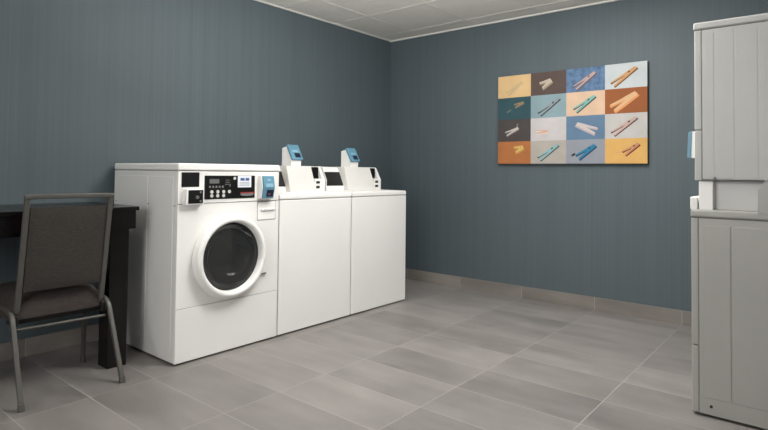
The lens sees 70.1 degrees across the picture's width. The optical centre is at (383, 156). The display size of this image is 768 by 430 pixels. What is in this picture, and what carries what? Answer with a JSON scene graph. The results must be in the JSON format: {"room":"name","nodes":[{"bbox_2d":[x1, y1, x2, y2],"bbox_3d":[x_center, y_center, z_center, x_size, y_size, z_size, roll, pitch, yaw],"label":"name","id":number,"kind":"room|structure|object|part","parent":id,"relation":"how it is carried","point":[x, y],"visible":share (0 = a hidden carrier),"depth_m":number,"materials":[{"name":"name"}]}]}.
{"room":"laundry","nodes":[
{"label":"laundry","id":0,"kind":"room"},
{"bbox_2d":[0,0,390,342],"bbox_3d":[-1.902,-0.073,3.281,0.100,2.387,6.238,-1,-2,39],"label":"wall","id":1,"kind":"structure","parent":0,"point":[88,87],"depth_m":3.71,"materials":[{"name":"paint"}]},
{"bbox_2d":[0,324,98,361],"bbox_3d":[-1.872,1.069,3.214,0.010,0.100,6.038,-1,-2,39],"label":"baseboard","id":2,"kind":"structure","parent":1,"relation":"attached to","point":[29,346],"depth_m":3.14,"materials":[{"name":"grey tile"}]},
{"bbox_2d":[254,0,619,41],"bbox_3d":[-0.093,-1.287,1.834,4.553,0.010,6.038,-1,-2,39],"label":"trim","id":3,"kind":"structure","parent":1,"relation":"attached to","point":[608,1],"depth_m":4.76,"materials":[{"name":"silver metal"}]},
{"bbox_2d":[0,279,767,429],"bbox_3d":[-0.120,1.148,1.767,4.753,0.100,6.238,-1,-2,39],"label":"floor","id":4,"kind":"structure","parent":0,"point":[438,357],"depth_m":2.76,"materials":[{"name":"grey tile"}]},
{"bbox_2d":[0,193,124,412],"bbox_3d":[-1.657,0.643,2.732,0.636,0.935,0.463,-1,-2,39],"label":"chair","id":5,"kind":"object","parent":4,"relation":"on","point":[63,250],"visible":1,"depth_m":2.62,"materials":[{"name":"grey fabric"}]},
{"bbox_3d":[-1.659,0.894,2.449,0.271,0.393,0.022,-1,-2,41],"label":"leg","id":6,"kind":"part","parent":5,"relation":"part of","materials":[{"name":"grey metal"}]},
{"bbox_3d":[-1.737,0.704,2.796,0.430,0.130,0.442,-1,-2,39],"label":"seat","id":7,"kind":"part","parent":5,"relation":"part of","materials":[{"name":"fabric"}]},
{"bbox_3d":[-1.657,0.759,2.728,0.260,0.053,0.414,-1,-2,39],"label":"seat frame","id":8,"kind":"part","parent":5,"relation":"part of","materials":[{"name":"grey metal"}]},
{"bbox_3d":[-1.546,0.474,2.647,0.179,0.599,0.398,-1,-2,39],"label":"frame","id":9,"kind":"part","parent":5,"relation":"part of","materials":[{"name":"grey metal"}]},
{"bbox_3d":[-1.532,0.432,2.638,0.095,0.392,0.340,-1,-2,39],"label":"backrest","id":10,"kind":"part","parent":5,"relation":"part of","materials":[{"name":"grey fabric"}]},
{"bbox_3d":[-1.569,0.906,2.923,0.195,0.389,0.025,-1,-2,39],"label":"leg","id":11,"kind":"part","parent":5,"relation":"part of","materials":[{"name":"grey metal"}]},
{"bbox_3d":[-1.388,0.906,2.778,0.271,0.393,0.022,-1,-2,38],"label":"leg","id":12,"kind":"part","parent":5,"relation":"part of","materials":[{"name":"grey metal"}]},
{"bbox_2d":[0,202,139,368],"bbox_3d":[-2.116,0.671,2.471,0.576,0.850,1.758,-1,-2,39],"label":"desk","id":13,"kind":"object","parent":4,"relation":"on","point":[123,219],"visible":0.59,"depth_m":2.91,"materials":[{"name":"brown wood"}]},
{"bbox_3d":[-1.458,0.702,2.950,0.110,0.828,0.100,-1,-2,39],"label":"leg","id":14,"kind":"part","parent":13,"relation":"part of","materials":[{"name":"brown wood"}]},
{"bbox_2d":[114,163,279,364],"bbox_3d":[-1.157,0.589,3.414,0.804,1.087,0.700,-1,-2,39],"label":"washing machine","id":15,"kind":"object","parent":4,"relation":"on","point":[203,253],"visible":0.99,"depth_m":3.12,"materials":[{"name":"white metal"}]},
{"bbox_3d":[-1.062,0.124,2.998,0.010,0.081,0.106,-1,-2,39],"label":"blank plate","id":16,"kind":"part","parent":15,"relation":"part of","materials":[{"name":"black plastic"}]},
{"bbox_3d":[-1.026,0.217,2.983,0.004,0.073,0.088,-1,-2,39],"label":"coin slide plate","id":17,"kind":"part","parent":15,"relation":"part of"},
{"bbox_3d":[-1.172,0.066,3.445,0.750,0.040,0.700,-1,-2,39],"label":"panel","id":18,"kind":"part","parent":15,"relation":"part of","materials":[{"name":"white plastic"}]},
{"bbox_3d":[-0.901,0.976,3.188,0.013,0.286,0.692,-1,-2,39],"label":"kick panel","id":19,"kind":"part","parent":15,"relation":"part of","materials":[{"name":"white metal"}]},
{"bbox_3d":[-0.896,0.548,3.201,0.012,0.562,0.692,-1,-2,39],"label":"panel","id":20,"kind":"part","parent":15,"relation":"part of","materials":[{"name":"white metal"}]},
{"bbox_3d":[-0.885,0.575,3.168,0.071,0.484,0.484,-1,-2,39],"label":"door","id":21,"kind":"part","parent":15,"relation":"part of","materials":[{"name":"white plastic"}]},
{"bbox_3d":[-0.898,0.176,3.197,0.010,0.134,0.343,-1,-2,39],"label":"control panel","id":22,"kind":"part","parent":15,"relation":"part of","materials":[{"name":"black plastic"}]},
{"bbox_3d":[-0.924,0.576,3.200,0.102,0.396,0.396,-1,-2,39],"label":"door glass","id":23,"kind":"part","parent":15,"relation":"part of","materials":[{"name":"grey glass"}]},
{"bbox_3d":[-0.733,0.333,3.398,0.014,0.110,0.136,-1,-2,39],"label":"detergent drawer","id":24,"kind":"part","parent":15,"relation":"part of","materials":[{"name":"white plastic"}]},
{"bbox_3d":[-0.719,0.325,3.395,0.011,0.016,0.105,-1,-2,39],"label":"drawer handle","id":25,"kind":"part","parent":15,"relation":"part of","materials":[{"name":"white plastic"}]},
{"bbox_2d":[266,179,273,186],"bbox_3d":[-0.702,0.159,3.354,0.011,0.050,0.056,-1,-2,39],"label":"print","id":26,"kind":"object","parent":15,"relation":"on","point":[269,182],"depth_m":3.36,"materials":[{"name":"blue plastic"}]},
{"bbox_2d":[276,145,350,334],"bbox_3d":[-0.723,0.530,3.954,0.702,1.244,0.672,-1,-2,39],"label":"washing machine","id":27,"kind":"object","parent":4,"relation":"on","point":[314,223],"visible":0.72,"depth_m":3.74,"materials":[{"name":"white metal"}]},
{"bbox_3d":[-0.699,0.158,3.929,0.048,0.107,0.627,-1,-2,39],"label":"control panel","id":28,"kind":"part","parent":27,"relation":"part of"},
{"bbox_3d":[-0.563,0.249,3.832,0.250,0.004,0.547,-1,-2,39],"label":"lid","id":29,"kind":"part","parent":27,"relation":"part of","materials":[{"name":"white plastic"}]},
{"bbox_3d":[-0.720,0.269,3.961,0.702,0.034,0.669,-1,-2,39],"label":"panel","id":30,"kind":"part","parent":27,"relation":"part of","materials":[{"name":"white plastic"}]},
{"bbox_2d":[320,148,405,313],"bbox_3d":[-0.297,0.548,4.471,0.702,1.244,0.657,-1,-2,39],"label":"washing machine","id":31,"kind":"object","parent":4,"relation":"on","point":[378,216],"visible":0.64,"depth_m":4.27,"materials":[{"name":"white metal"}]},
{"bbox_3d":[-0.273,0.176,4.447,0.048,0.107,0.612,-1,-2,39],"label":"control panel","id":32,"kind":"part","parent":31,"relation":"part of","materials":[{"name":"black plastic"}]},
{"bbox_3d":[-0.136,0.268,4.349,0.250,0.004,0.532,-1,-2,39],"label":"lid","id":33,"kind":"part","parent":31,"relation":"part of","materials":[{"name":"white plastic"}]},
{"bbox_3d":[-0.294,0.288,4.478,0.702,0.034,0.654,-1,-2,39],"label":"panel","id":34,"kind":"part","parent":31,"relation":"part of","materials":[{"name":"white plastic"}]},
{"bbox_3d":[-0.034,0.731,4.247,0.013,0.852,0.652,-1,-2,39],"label":"panel","id":35,"kind":"part","parent":31,"relation":"part of","materials":[{"name":"white metal"}]},
{"bbox_2d":[690,181,767,428],"bbox_3d":[1.857,0.626,2.466,0.728,1.026,0.692,-1,-2,39],"label":"dryer","id":36,"kind":"object","parent":4,"relation":"on","point":[729,222],"visible":0.93,"depth_m":2.34,"materials":[{"name":"white metal"}]},
{"bbox_3d":[1.595,0.558,2.686,0.029,0.557,0.683,-1,-2,39],"label":"panel","id":37,"kind":"part","parent":36,"relation":"part of","materials":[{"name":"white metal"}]},
{"bbox_3d":[1.590,0.986,2.674,0.029,0.288,0.683,-1,-2,39],"label":"kick panel","id":38,"kind":"part","parent":36,"relation":"part of","materials":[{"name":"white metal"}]},
{"bbox_2d":[687,13,767,181],"bbox_3d":[1.859,-0.241,2.495,0.736,0.708,0.687,-1,-2,39],"label":"dryer","id":39,"kind":"object","parent":36,"relation":"on","point":[729,142],"visible":1,"depth_m":2.35,"materials":[{"name":"white metal"}]},
{"bbox_3d":[1.615,-0.220,2.698,0.029,0.669,0.679,-1,-2,39],"label":"panel","id":40,"kind":"part","parent":39,"relation":"part of","materials":[{"name":"white metal"}]},
{"bbox_3d":[1.876,-0.578,2.496,0.704,0.034,0.683,-1,-2,39],"label":"panel","id":41,"kind":"part","parent":39,"relation":"part of","materials":[{"name":"white metal"}]},
{"bbox_3d":[1.881,0.103,2.465,0.670,0.020,0.683,-1,-2,39],"label":"rail","id":42,"kind":"part","parent":39,"relation":"part of","materials":[{"name":"grey metal"}]},
{"bbox_3d":[1.864,0.256,2.475,0.722,0.034,0.689,-1,-2,39],"label":"panel","id":43,"kind":"part","parent":36,"relation":"part of","materials":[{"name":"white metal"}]},
{"bbox_3d":[1.648,1.072,2.193,0.670,0.055,0.021,-1,-2,39],"label":"rail","id":44,"kind":"part","parent":36,"relation":"part of","materials":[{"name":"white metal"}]},
{"bbox_2d":[260,0,607,40],"bbox_3d":[-0.093,-1.340,1.835,4.753,0.096,6.238,-1,-2,39],"label":"ceiling","id":45,"kind":"structure","parent":0,"point":[421,16],"depth_m":4.56,"materials":[{"name":"white tile"}]},
{"bbox_2d":[282,0,570,36],"bbox_3d":[-0.093,-1.294,1.834,4.553,0.008,6.038,-1,-2,39],"label":"trim","id":46,"kind":"structure","parent":45,"relation":"attached to","point":[422,2],"depth_m":4.56,"materials":[{"name":"silver metal"}]},
{"bbox_2d":[389,0,767,311],"bbox_3d":[1.884,-0.009,4.136,4.653,2.387,0.100,-1,-2,39],"label":"wall","id":47,"kind":"structure","parent":0,"point":[619,232],"depth_m":4.48,"materials":[{"name":"paint"}]},
{"bbox_2d":[405,268,691,325],"bbox_3d":[1.802,1.133,4.091,4.543,0.100,0.010,-1,-2,39],"label":"baseboard","id":48,"kind":"structure","parent":47,"relation":"attached to","point":[675,316],"depth_m":4.39,"materials":[{"name":"grey tile"}]},
{"bbox_2d":[498,61,648,163],"bbox_3d":[1.472,-0.324,4.398,1.208,0.755,0.036,-1,-2,39],"label":"wall picture","id":49,"kind":"object","parent":47,"relation":"attached to","point":[596,114],"visible":1,"depth_m":4.33,"materials":[{"name":"multicoloured paper"}]}
]}

